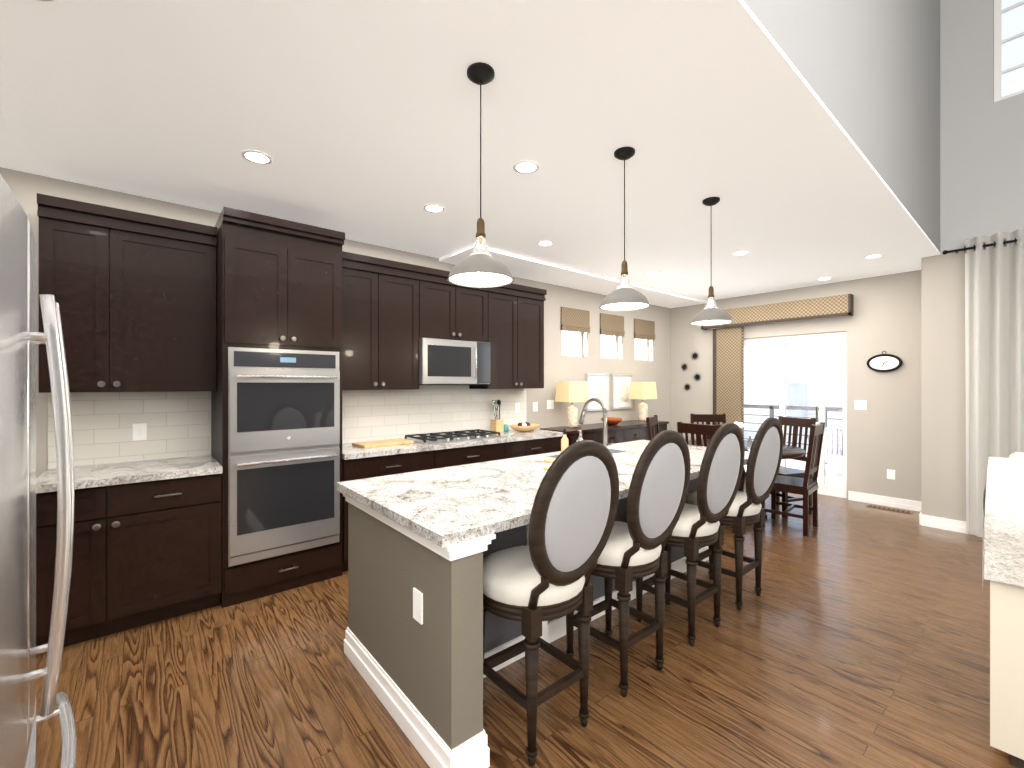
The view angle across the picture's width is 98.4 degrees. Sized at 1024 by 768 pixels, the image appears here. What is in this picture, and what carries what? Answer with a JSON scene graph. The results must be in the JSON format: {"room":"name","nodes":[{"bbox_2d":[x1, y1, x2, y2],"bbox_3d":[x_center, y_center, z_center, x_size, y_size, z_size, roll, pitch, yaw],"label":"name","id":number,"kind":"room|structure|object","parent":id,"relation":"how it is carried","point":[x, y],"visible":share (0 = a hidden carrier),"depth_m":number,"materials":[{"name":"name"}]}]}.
{"room":"kitchen","nodes":[
{"label":"kitchen","id":0,"kind":"room"},
{"bbox_2d":[0,167,670,478],"bbox_3d":[-0.400,0.075,4.971,8.150,2.750,0.150,0,0,-40],"label":"wall","id":1,"kind":"structure","parent":0,"point":[25,187],"depth_m":5.61,"materials":[{"name":"beige paint"}]},
{"bbox_2d":[37,193,112,392],"bbox_3d":[-2.673,-0.510,2.724,0.300,1.120,0.387,0,0,-40],"label":"upper cabinet","id":2,"kind":"object","parent":1,"relation":"attached to","point":[76,237],"depth_m":2.62,"materials":[{"name":"black wood"}]},
{"bbox_2d":[113,208,216,391],"bbox_3d":[-2.347,-0.510,2.995,0.548,1.120,0.387,0,0,-40],"label":"upper cabinet","id":3,"kind":"object","parent":1,"relation":"attached to","point":[133,293],"depth_m":2.87,"materials":[{"name":"black wood"}]},
{"bbox_2d":[342,251,424,389],"bbox_3d":[-1.240,-0.510,3.910,0.776,1.120,0.399,0,0,-40],"label":"upper cabinet","id":4,"kind":"object","parent":1,"relation":"attached to","point":[383,300],"depth_m":3.81,"materials":[{"name":"black wood"}]},
{"bbox_2d":[421,337,480,384],"bbox_3d":[-0.693,-0.206,4.341,0.602,0.432,0.436,0,0,-40],"label":"microwave","id":5,"kind":"object","parent":1,"relation":"attached to","point":[444,360],"depth_m":4.20,"materials":[{"name":"silver metal"}]},
{"bbox_2d":[425,267,492,388],"bbox_3d":[-0.641,-0.510,4.409,0.784,1.120,0.399,0,0,-40],"label":"upper cabinet","id":6,"kind":"object","parent":1,"relation":"attached to","point":[451,310],"depth_m":4.35,"materials":[{"name":"black wood"}]},
{"bbox_2d":[493,283,546,388],"bbox_3d":[-0.033,-0.510,4.915,0.798,1.120,0.399,0,0,-40],"label":"upper cabinet","id":7,"kind":"object","parent":1,"relation":"attached to","point":[518,310],"depth_m":4.81,"materials":[{"name":"black wood"}]},
{"bbox_2d":[533,402,537,411],"bbox_3d":[0.286,0.280,5.436,0.075,0.115,0.007,0,0,-40],"label":"electrical outlet","id":8,"kind":"object","parent":1,"relation":"attached to","point":[535,406],"visible":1,"depth_m":5.43,"materials":[{"name":"white plastic"}]},
{"bbox_2d":[547,400,553,408],"bbox_3d":[0.486,0.260,5.603,0.120,0.115,0.007,0,0,-40],"label":"switch plate","id":9,"kind":"object","parent":1,"relation":"attached to","point":[550,404],"visible":1,"depth_m":5.60,"materials":[{"name":"white plastic"}]},
{"bbox_2d":[562,330,581,356],"bbox_3d":[0.766,-0.670,5.994,0.504,0.594,0.040,0,0,-40],"label":"window","id":10,"kind":"structure","parent":1,"relation":"in","point":[579,340],"depth_m":6.11,"materials":[{"name":"white"}]},
{"bbox_2d":[561,307,590,339],"bbox_3d":[0.853,-0.800,5.889,0.550,0.400,0.037,0,0,-40],"label":"blind","id":11,"kind":"object","parent":1,"relation":"attached to","point":[575,320],"visible":0.98,"depth_m":5.88,"materials":[{"name":"beige fabric"}]},
{"bbox_2d":[586,373,608,410],"bbox_3d":[1.199,0.110,6.184,0.480,0.520,0.027,0,0,-40],"label":"picture frame","id":12,"kind":"object","parent":1,"relation":"attached to","point":[598,385],"visible":0.83,"depth_m":6.18,"materials":[{"name":"silver metal"}]},
{"bbox_2d":[601,335,616,358],"bbox_3d":[1.369,-0.670,6.497,0.494,0.594,0.040,0,0,-40],"label":"window","id":13,"kind":"structure","parent":1,"relation":"in","point":[614,341],"depth_m":6.61,"materials":[{"name":"white"}]},
{"bbox_2d":[600,313,624,342],"bbox_3d":[1.456,-0.800,6.391,0.540,0.400,0.037,0,0,-40],"label":"blind","id":14,"kind":"object","parent":1,"relation":"attached to","point":[611,325],"visible":1,"depth_m":6.38,"materials":[{"name":"beige fabric"}]},
{"bbox_2d":[611,374,632,409],"bbox_3d":[1.630,0.110,6.543,0.480,0.520,0.027,0,0,-40],"label":"picture frame","id":15,"kind":"object","parent":1,"relation":"attached to","point":[620,385],"visible":0.9,"depth_m":6.51,"materials":[{"name":"silver metal"}]},
{"bbox_2d":[634,339,647,360],"bbox_3d":[1.991,-0.670,7.015,0.494,0.594,0.040,0,0,-40],"label":"window","id":16,"kind":"structure","parent":1,"relation":"in","point":[645,349],"depth_m":7.14,"materials":[{"name":"white"}]},
{"bbox_2d":[634,318,655,345],"bbox_3d":[2.079,-0.800,6.910,0.540,0.400,0.037,0,0,-40],"label":"blind","id":17,"kind":"object","parent":1,"relation":"attached to","point":[644,329],"visible":0.98,"depth_m":6.90,"materials":[{"name":"beige fabric"}]},
{"bbox_2d":[0,0,941,307],"bbox_3d":[-0.019,-1.345,3.108,9.950,0.150,3.500,0,0,-40],"label":"ceiling","id":18,"kind":"structure","parent":0,"point":[356,120],"depth_m":2.28,"materials":[{"name":"white paint"}]},
{"bbox_2d":[241,150,271,163],"bbox_3d":[-1.459,-1.296,2.533,0.156,0.005,0.156,0,0,-40],"label":"recessed light","id":19,"kind":"object","parent":18,"relation":"in","point":[258,156],"visible":1,"depth_m":2.52,"materials":[{"name":"white plastic"}]},
{"bbox_2d":[423,204,444,212],"bbox_3d":[-0.576,-1.296,3.269,0.156,0.005,0.156,0,0,-40],"label":"recessed light","id":20,"kind":"object","parent":18,"relation":"in","point":[434,208],"visible":1,"depth_m":3.27,"materials":[{"name":"white plastic"}]},
{"bbox_2d":[447,62,513,287],"bbox_3d":[-0.130,-0.865,1.844,0.278,0.868,0.278,0,0,-40],"label":"pendant light","id":21,"kind":"object","parent":18,"relation":"hanging from","point":[480,266],"visible":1,"depth_m":1.82,"materials":[{"name":"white metal"}]},
{"bbox_2d":[513,160,538,173],"bbox_3d":[0.085,-1.296,2.648,0.156,0.005,0.156,0,0,-40],"label":"recessed light","id":22,"kind":"object","parent":18,"relation":"in","point":[525,166],"visible":1,"depth_m":2.64,"materials":[{"name":"white plastic"}]},
{"bbox_2d":[537,241,553,245],"bbox_3d":[0.308,-1.296,4.083,0.156,0.005,0.156,0,0,-40],"label":"recessed light","id":23,"kind":"object","parent":18,"relation":"in","point":[544,243],"visible":0.98,"depth_m":4.08,"materials":[{"name":"white"}]},
{"bbox_2d":[599,147,649,310],"bbox_3d":[0.630,-0.865,2.478,0.278,0.868,0.278,0,0,-40],"label":"pendant light","id":24,"kind":"object","parent":18,"relation":"hanging from","point":[624,296],"visible":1,"depth_m":2.45,"materials":[{"name":"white metal"}]},
{"bbox_2d":[647,272,660,274],"bbox_3d":[1.665,-1.296,5.188,0.156,0.005,0.156,0,0,-40],"label":"recessed light","id":25,"kind":"object","parent":18,"relation":"in","point":[653,273],"visible":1,"depth_m":5.19,"materials":[{"name":"white"}]},
{"bbox_2d":[690,197,732,325],"bbox_3d":[1.406,-0.865,3.124,0.278,0.868,0.278,0,0,-40],"label":"pendant light","id":26,"kind":"object","parent":18,"relation":"hanging from","point":[711,313],"visible":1,"depth_m":3.10,"materials":[{"name":"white metal"}]},
{"bbox_2d":[732,251,748,255],"bbox_3d":[2.267,-1.296,4.388,0.156,0.005,0.156,0,0,-40],"label":"recessed light","id":27,"kind":"object","parent":18,"relation":"in","point":[737,253],"visible":0.96,"depth_m":4.39,"materials":[{"name":"white plastic"}]},
{"bbox_2d":[817,277,831,279],"bbox_3d":[3.854,-1.296,5.450,0.156,0.005,0.156,0,0,-40],"label":"recessed light","id":28,"kind":"object","parent":18,"relation":"in","point":[825,278],"visible":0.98,"depth_m":5.44,"materials":[{"name":"white"}]},
{"bbox_2d":[864,254,883,258],"bbox_3d":[3.675,-1.296,4.494,0.156,0.005,0.156,0,0,-40],"label":"recessed light","id":29,"kind":"object","parent":18,"relation":"in","point":[872,256],"visible":1,"depth_m":4.49,"materials":[{"name":"white"}]},
{"bbox_2d":[36,484,1017,767],"bbox_3d":[1.780,1.480,0.832,10.100,0.060,9.300,0,0,-40],"label":"floor","id":30,"kind":"structure","parent":0,"point":[854,634],"depth_m":2.16,"materials":[{"name":"brown wood"}]},
{"bbox_2d":[0,174,76,767],"bbox_3d":[-1.249,0.220,0.619,0.912,2.460,0.950,0,0,-40],"label":"refrigerator","id":31,"kind":"object","parent":30,"relation":"on","point":[20,339],"visible":1,"depth_m":0.84,"materials":[{"name":"grey metal"}]},
{"bbox_2d":[36,391,219,653],"bbox_3d":[-2.381,0.752,2.801,0.848,1.397,0.643,0,0,-40],"label":"base cabinet","id":32,"kind":"object","parent":30,"relation":"on","point":[146,538],"depth_m":2.68,"materials":[{"name":"black wood"}]},
{"bbox_2d":[133,423,146,440],"bbox_3d":[-2.564,0.330,3.046,0.075,0.115,0.007,0,0,-40],"label":"outlet","id":33,"kind":"object","parent":32,"relation":"attached to","point":[140,431],"visible":1,"depth_m":3.05,"materials":[{"name":"white plastic"}]},
{"bbox_2d":[215,207,347,607],"bbox_3d":[-1.751,0.160,3.313,0.766,2.580,0.663,0,0,-40],"label":"tall cabinet","id":34,"kind":"object","parent":30,"relation":"on","point":[226,493],"depth_m":3.05,"materials":[{"name":"black"}]},
{"bbox_2d":[348,385,439,480],"bbox_3d":[-1.162,0.732,3.816,0.776,1.437,0.643,0,0,-40],"label":"base cabinet","id":35,"kind":"object","parent":30,"relation":"on","point":[373,415],"depth_m":4.07,"materials":[{"name":"black"}]},
{"bbox_2d":[352,438,413,447],"bbox_3d":[-1.130,0.518,3.887,0.460,0.020,0.240,0,0,-44],"label":"cutting board","id":36,"kind":"object","parent":35,"relation":"on","point":[377,443],"visible":1,"depth_m":3.84,"materials":[{"name":"brown wood"}]},
{"bbox_2d":[440,385,507,467],"bbox_3d":[-0.563,0.732,4.316,0.785,1.437,0.643,0,0,-40],"label":"base cabinet","id":37,"kind":"object","parent":30,"relation":"on","point":[462,407],"depth_m":4.67,"materials":[{"name":"black"}]},
{"bbox_2d":[402,429,507,444],"bbox_3d":[-0.546,0.507,4.303,0.890,0.044,0.510,0,0,-40],"label":"cooktop","id":38,"kind":"object","parent":37,"relation":"in","point":[452,436],"visible":1,"depth_m":4.20,"materials":[{"name":"silver metal"}]},
{"bbox_2d":[508,389,562,457],"bbox_3d":[0.057,0.732,4.832,0.827,1.437,0.643,0,0,-40],"label":"base cabinet","id":39,"kind":"object","parent":30,"relation":"on","point":[537,441],"depth_m":4.74,"materials":[{"name":"black wood"}]},
{"bbox_2d":[491,400,503,432],"bbox_3d":[-0.152,0.351,4.843,0.121,0.357,0.126,0,0,-40],"label":"utensil crock","id":40,"kind":"object","parent":39,"relation":"on","point":[497,424],"visible":1,"depth_m":4.83,"materials":[{"name":"brown wood"}]},
{"bbox_2d":[504,424,508,431],"bbox_3d":[-0.070,0.489,4.927,0.062,0.079,0.064,0,0,-40],"label":"jar","id":41,"kind":"object","parent":39,"relation":"on","point":[506,427],"visible":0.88,"depth_m":4.90,"materials":[{"name":"teal glass"}]},
{"bbox_2d":[515,403,519,412],"bbox_3d":[0.064,0.280,5.235,0.075,0.115,0.007,0,0,-40],"label":"outlet","id":42,"kind":"object","parent":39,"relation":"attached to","point":[517,407],"visible":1,"depth_m":5.23,"materials":[{"name":"white plastic"}]},
{"bbox_2d":[509,422,539,431],"bbox_3d":[0.144,0.477,4.936,0.400,0.104,0.256,0,0,-40],"label":"fruit bowl","id":43,"kind":"object","parent":39,"relation":"on","point":[523,427],"visible":1,"depth_m":4.85,"materials":[{"name":"brown wood"}]},
{"bbox_2d":[340,464,746,767],"bbox_3d":[0.504,1.010,2.867,2.814,0.880,1.107,0,0,-40],"label":"kitchen island","id":44,"kind":"object","parent":30,"relation":"on","point":[422,544],"depth_m":1.81,"materials":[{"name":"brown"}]},
{"bbox_2d":[337,440,749,547],"bbox_3d":[0.502,0.550,2.874,2.850,0.040,1.095,0,0,-40],"label":"island countertop","id":45,"kind":"structure","parent":44,"relation":"on","point":[442,505],"depth_m":2.18,"materials":[{"name":"white stone"}]},
{"bbox_2d":[543,466,549,474],"bbox_3d":[0.213,0.497,2.494,0.072,0.063,0.072,0,0,-40],"label":"candle jar","id":46,"kind":"object","parent":45,"relation":"on","point":[545,468],"visible":0.33,"depth_m":2.48,"materials":[{"name":"white"}]},
{"bbox_2d":[544,458,554,465],"bbox_3d":[0.236,0.490,2.670,0.086,0.077,0.086,0,0,-40],"label":"candle jar","id":47,"kind":"object","parent":45,"relation":"on","point":[548,461],"visible":0.46,"depth_m":2.64,"materials":[{"name":"white"}]},
{"bbox_2d":[561,429,567,451],"bbox_3d":[0.388,0.429,3.252,0.053,0.199,0.054,0,0,-40],"label":"soap bottle","id":48,"kind":"object","parent":45,"relation":"on","point":[564,442],"visible":0.73,"depth_m":3.23,"materials":[{"name":"yellow plastic"}]},
{"bbox_2d":[576,430,582,441],"bbox_3d":[0.497,0.433,3.230,0.065,0.192,0.074,0,0,-40],"label":"soap dispenser","id":49,"kind":"object","parent":45,"relation":"on","point":[580,438],"visible":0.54,"depth_m":3.22,"materials":[{"name":"silver"}]},
{"bbox_2d":[579,398,613,446],"bbox_3d":[0.620,0.316,3.271,0.054,0.426,0.324,0,0,-40],"label":"faucet","id":50,"kind":"object","parent":45,"relation":"on","point":[583,415],"visible":0.94,"depth_m":3.20,"materials":[{"name":"silver metal"}]},
{"bbox_2d":[483,440,618,765],"bbox_3d":[0.114,0.831,1.878,0.483,1.237,0.564,0,0,-40],"label":"bar stool","id":51,"kind":"object","parent":30,"relation":"on","point":[545,573],"visible":0.96,"depth_m":1.71,"materials":[{"name":"white fabric"}]},
{"bbox_2d":[540,420,668,445],"bbox_3d":[1.333,1.000,5.992,2.160,0.900,0.493,0,0,-40],"label":"sideboard","id":52,"kind":"object","parent":30,"relation":"on","point":[627,431],"visible":0.1,"depth_m":5.72,"materials":[{"name":"brown wood"}]},
{"bbox_2d":[555,381,588,428],"bbox_3d":[0.750,0.259,5.505,0.370,0.580,0.240,0,0,-40],"label":"table lamp","id":53,"kind":"object","parent":52,"relation":"on","point":[572,391],"visible":1,"depth_m":5.44,"materials":[{"name":"beige fabric"}]},
{"bbox_2d":[601,417,622,424],"bbox_3d":[1.346,0.504,5.977,0.290,0.089,0.290,0,0,-40],"label":"copper bowl","id":54,"kind":"object","parent":52,"relation":"on","point":[613,420],"visible":0.88,"depth_m":5.89,"materials":[{"name":"orange metal"}]},
{"bbox_2d":[628,382,656,421],"bbox_3d":[1.917,0.259,6.479,0.370,0.580,0.240,0,0,-40],"label":"table lamp","id":55,"kind":"object","parent":52,"relation":"on","point":[642,390],"visible":0.96,"depth_m":6.41,"materials":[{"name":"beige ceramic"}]},
{"bbox_2d":[566,430,690,696],"bbox_3d":[0.560,0.831,2.250,0.483,1.237,0.564,0,0,-40],"label":"bar stool","id":56,"kind":"object","parent":30,"relation":"on","point":[656,500],"visible":0.85,"depth_m":2.07,"materials":[{"name":"white fabric"}]},
{"bbox_2d":[646,415,658,440],"bbox_3d":[1.874,0.917,5.196,0.487,1.065,0.450,0,0,30],"label":"dining chair","id":57,"kind":"object","parent":30,"relation":"on","point":[652,427],"visible":0.12,"depth_m":5.23,"materials":[{"name":"brown wood"}]},
{"bbox_2d":[636,422,744,645],"bbox_3d":[1.036,0.831,2.647,0.483,1.237,0.564,0,0,-40],"label":"bar stool","id":58,"kind":"object","parent":30,"relation":"on","point":[718,484],"visible":0.75,"depth_m":2.46,"materials":[{"name":"white fabric"}]},
{"bbox_2d":[690,414,725,438],"bbox_3d":[2.527,0.917,5.533,0.450,1.065,0.488,0,0,5],"label":"dining chair","id":59,"kind":"object","parent":30,"relation":"on","point":[709,418],"visible":0.21,"depth_m":5.74,"materials":[{"name":"brown wood"}]},
{"bbox_2d":[677,422,743,525],"bbox_3d":[2.012,0.917,4.501,0.488,1.065,0.450,0,0,-38],"label":"dining chair","id":60,"kind":"object","parent":30,"relation":"on","point":[698,430],"visible":0.27,"depth_m":4.38,"materials":[{"name":"brown wood"}]},
{"bbox_2d":[686,417,782,610],"bbox_3d":[1.497,0.831,3.031,0.483,1.237,0.564,0,0,-40],"label":"bar stool","id":61,"kind":"object","parent":30,"relation":"on","point":[763,462],"visible":0.79,"depth_m":2.84,"materials":[{"name":"white fabric"}]},
{"bbox_2d":[688,439,804,517],"bbox_3d":[2.465,1.065,4.852,1.260,0.770,1.260,0,0,-40],"label":"dining table","id":62,"kind":"object","parent":30,"relation":"on","point":[789,451],"visible":0.12,"depth_m":4.66,"materials":[{"name":"brown wood"}]},
{"bbox_2d":[734,422,743,428],"bbox_3d":[2.458,0.544,4.784,0.095,0.269,0.114,0,0,-40],"label":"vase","id":63,"kind":"object","parent":62,"relation":"on","point":[740,425],"visible":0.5,"depth_m":4.75,"materials":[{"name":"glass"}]},
{"bbox_2d":[747,436,752,450],"bbox_3d":[2.410,0.605,4.481,0.048,0.149,0.048,0,0,-40],"label":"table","id":64,"kind":"object","parent":62,"relation":"on","point":[749,443],"visible":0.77,"depth_m":4.47,"materials":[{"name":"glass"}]},
{"bbox_2d":[770,416,815,517],"bbox_3d":[3.108,0.917,5.084,0.487,1.065,0.450,0,0,-20],"label":"dining chair","id":65,"kind":"object","parent":30,"relation":"on","point":[795,423],"visible":0.5,"depth_m":5.05,"materials":[{"name":"brown wood"}]},
{"bbox_2d":[762,422,824,536],"bbox_3d":[2.834,0.917,4.481,0.450,1.065,0.487,0,0,-45],"label":"dining chair","id":66,"kind":"object","parent":30,"relation":"on","point":[805,486],"visible":0.81,"depth_m":4.36,"materials":[{"name":"brown wood"}]},
{"bbox_2d":[866,504,912,513],"bbox_3d":[4.356,1.446,5.113,0.120,0.008,0.400,0,0,-40],"label":"floor air vent","id":67,"kind":"object","parent":30,"relation":"in","point":[891,509],"visible":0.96,"depth_m":5.09,"materials":[{"name":"brown metal"}]},
{"bbox_2d":[983,452,1023,767],"bbox_3d":[2.911,0.864,1.157,1.046,1.172,2.252,0,0,-40],"label":"counter","id":68,"kind":"object","parent":30,"relation":"on","point":[1003,530],"visible":1,"depth_m":1.67,"materials":[{"name":"beige wood"}]},
{"bbox_2d":[671,270,920,501],"bbox_3d":[3.794,0.075,6.187,0.150,2.750,3.350,0,0,-40],"label":"wall","id":69,"kind":"structure","parent":0,"point":[883,432],"depth_m":5.41,"materials":[{"name":"beige paint"}]},
{"bbox_2d":[681,352,701,390],"bbox_3d":[2.886,-0.203,7.139,0.020,0.643,0.365,0,0,-40],"label":"artwork","id":70,"kind":"object","parent":69,"relation":"attached to","point":[684,367],"visible":1,"depth_m":7.10,"materials":[{"name":"black metal"}]},
{"bbox_2d":[701,294,853,329],"bbox_3d":[3.600,-0.980,6.195,0.132,0.260,1.890,0,0,-40],"label":"valance","id":71,"kind":"object","parent":69,"relation":"attached to","point":[831,306],"visible":0.75,"depth_m":5.92,"materials":[{"name":"brown fabric"}]},
{"bbox_2d":[713,326,743,437],"bbox_3d":[3.249,0.287,6.654,0.034,2.265,0.445,0,0,-40],"label":"woven panel","id":72,"kind":"object","parent":71,"relation":"hanging from","point":[728,372],"visible":0.62,"depth_m":6.62,"materials":[{"name":"brown"}]},
{"bbox_2d":[744,331,846,497],"bbox_3d":[3.758,0.392,6.203,0.105,2.117,1.554,0,0,-40],"label":"sliding glass door","id":73,"kind":"structure","parent":69,"relation":"in","point":[821,339],"depth_m":5.83,"materials":[{"name":"white"}]},
{"bbox_2d":[854,400,866,409],"bbox_3d":[4.298,0.260,5.455,0.007,0.115,0.120,0,0,-40],"label":"switch plate","id":74,"kind":"object","parent":69,"relation":"attached to","point":[860,404],"visible":1,"depth_m":5.45,"materials":[{"name":"white plastic"}]},
{"bbox_2d":[848,491,920,511],"bbox_3d":[4.460,1.395,5.252,0.017,0.110,0.760,0,0,-40],"label":"baseboard","id":75,"kind":"structure","parent":69,"relation":"attached to","point":[855,496],"depth_m":5.26,"materials":[{"name":"white wood"}]},
{"bbox_2d":[867,351,902,371],"bbox_3d":[4.432,-0.269,5.268,0.040,0.254,0.330,0,0,-40],"label":"wall clock","id":76,"kind":"object","parent":69,"relation":"attached to","point":[882,362],"visible":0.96,"depth_m":5.25,"materials":[{"name":"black metal"}]},
{"bbox_2d":[887,469,894,479],"bbox_3d":[4.483,1.070,5.232,0.007,0.115,0.075,0,0,-40],"label":"electrical outlet","id":77,"kind":"object","parent":69,"relation":"attached to","point":[890,474],"visible":1,"depth_m":5.23,"materials":[{"name":"white plastic"}]},
{"bbox_2d":[743,0,939,251],"bbox_3d":[0.740,-2.735,1.573,9.150,2.830,0.150,0,0,-40],"label":"wall","id":78,"kind":"structure","parent":0,"point":[869,70],"depth_m":2.84,"materials":[{"name":"grey paint"}]},
{"bbox_2d":[921,0,1023,521],"bbox_3d":[6.127,-1.350,2.371,0.150,5.600,5.800,0,0,-40],"label":"wall","id":79,"kind":"structure","parent":0,"point":[981,162],"depth_m":4.34,"materials":[{"name":"grey paint"}]},
{"bbox_2d":[919,513,965,532],"bbox_3d":[6.056,1.395,2.323,0.020,0.110,5.816,0,0,-40],"label":"baseboard","id":80,"kind":"structure","parent":79,"relation":"attached to","point":[943,523],"depth_m":4.42,"materials":[{"name":"white wood"}]},
{"bbox_2d":[942,239,1016,254],"bbox_3d":[5.021,-1.295,3.492,0.108,0.038,2.337,0,0,-40],"label":"curtain rod","id":81,"kind":"object","parent":79,"relation":"attached to","point":[944,252],"visible":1,"depth_m":4.21,"materials":[{"name":"black metal"}]},
{"bbox_2d":[964,228,1023,536],"bbox_3d":[4.639,0.024,3.900,0.090,2.828,0.914,0,0,-40],"label":"curtain","id":82,"kind":"object","parent":81,"relation":"hanging from","point":[994,328],"visible":0.85,"depth_m":4.13,"materials":[{"name":"fabric"}]},
{"bbox_2d":[994,0,1023,101],"bbox_3d":[4.927,-3.225,3.812,0.050,1.144,1.044,0,0,-40],"label":"window","id":83,"kind":"structure","parent":79,"relation":"in","point":[999,10],"depth_m":4.17,"materials":[{"name":"white"}]},
{"label":"outside","id":84,"kind":"structure","parent":0,"visible":0},
{"bbox_2d":[744,459,842,487],"bbox_3d":[5.058,1.515,7.013,2.850,0.070,4.700,0,0,-40],"label":"deck","id":85,"kind":"object","parent":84,"point":[828,478],"depth_m":7.57,"materials":[{"name":"grey"}]},
{"bbox_2d":[744,404,842,463],"bbox_3d":[6.115,0.955,7.861,0.060,1.050,4.650,0,0,-40],"label":"railing","id":86,"kind":"object","parent":85,"relation":"on","point":[793,407],"depth_m":8.65,"materials":[{"name":"grey metal"}]},
{"bbox_2d":[807,426,842,473],"bbox_3d":[4.940,1.046,6.776,0.676,0.867,0.598,0,0,30],"label":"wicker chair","id":87,"kind":"object","parent":85,"relation":"on","point":[832,451],"depth_m":6.56,"materials":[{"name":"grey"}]},
{"bbox_2d":[808,401,842,418],"bbox_3d":[65.303,7.550,46.599,280.000,0.200,260.000,0,0,-40],"label":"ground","id":88,"kind":"structure","parent":84,"point":[834,415],"depth_m":119.83,"materials":[{"name":"white"}]},
{"bbox_2d":[744,382,842,464],"bbox_3d":[62.272,2.982,47.959,104.234,8.936,133.887,0,0,-40],"label":"buildings","id":89,"kind":"structure","parent":88,"relation":"on","point":[769,391],"depth_m":43.54}
]}

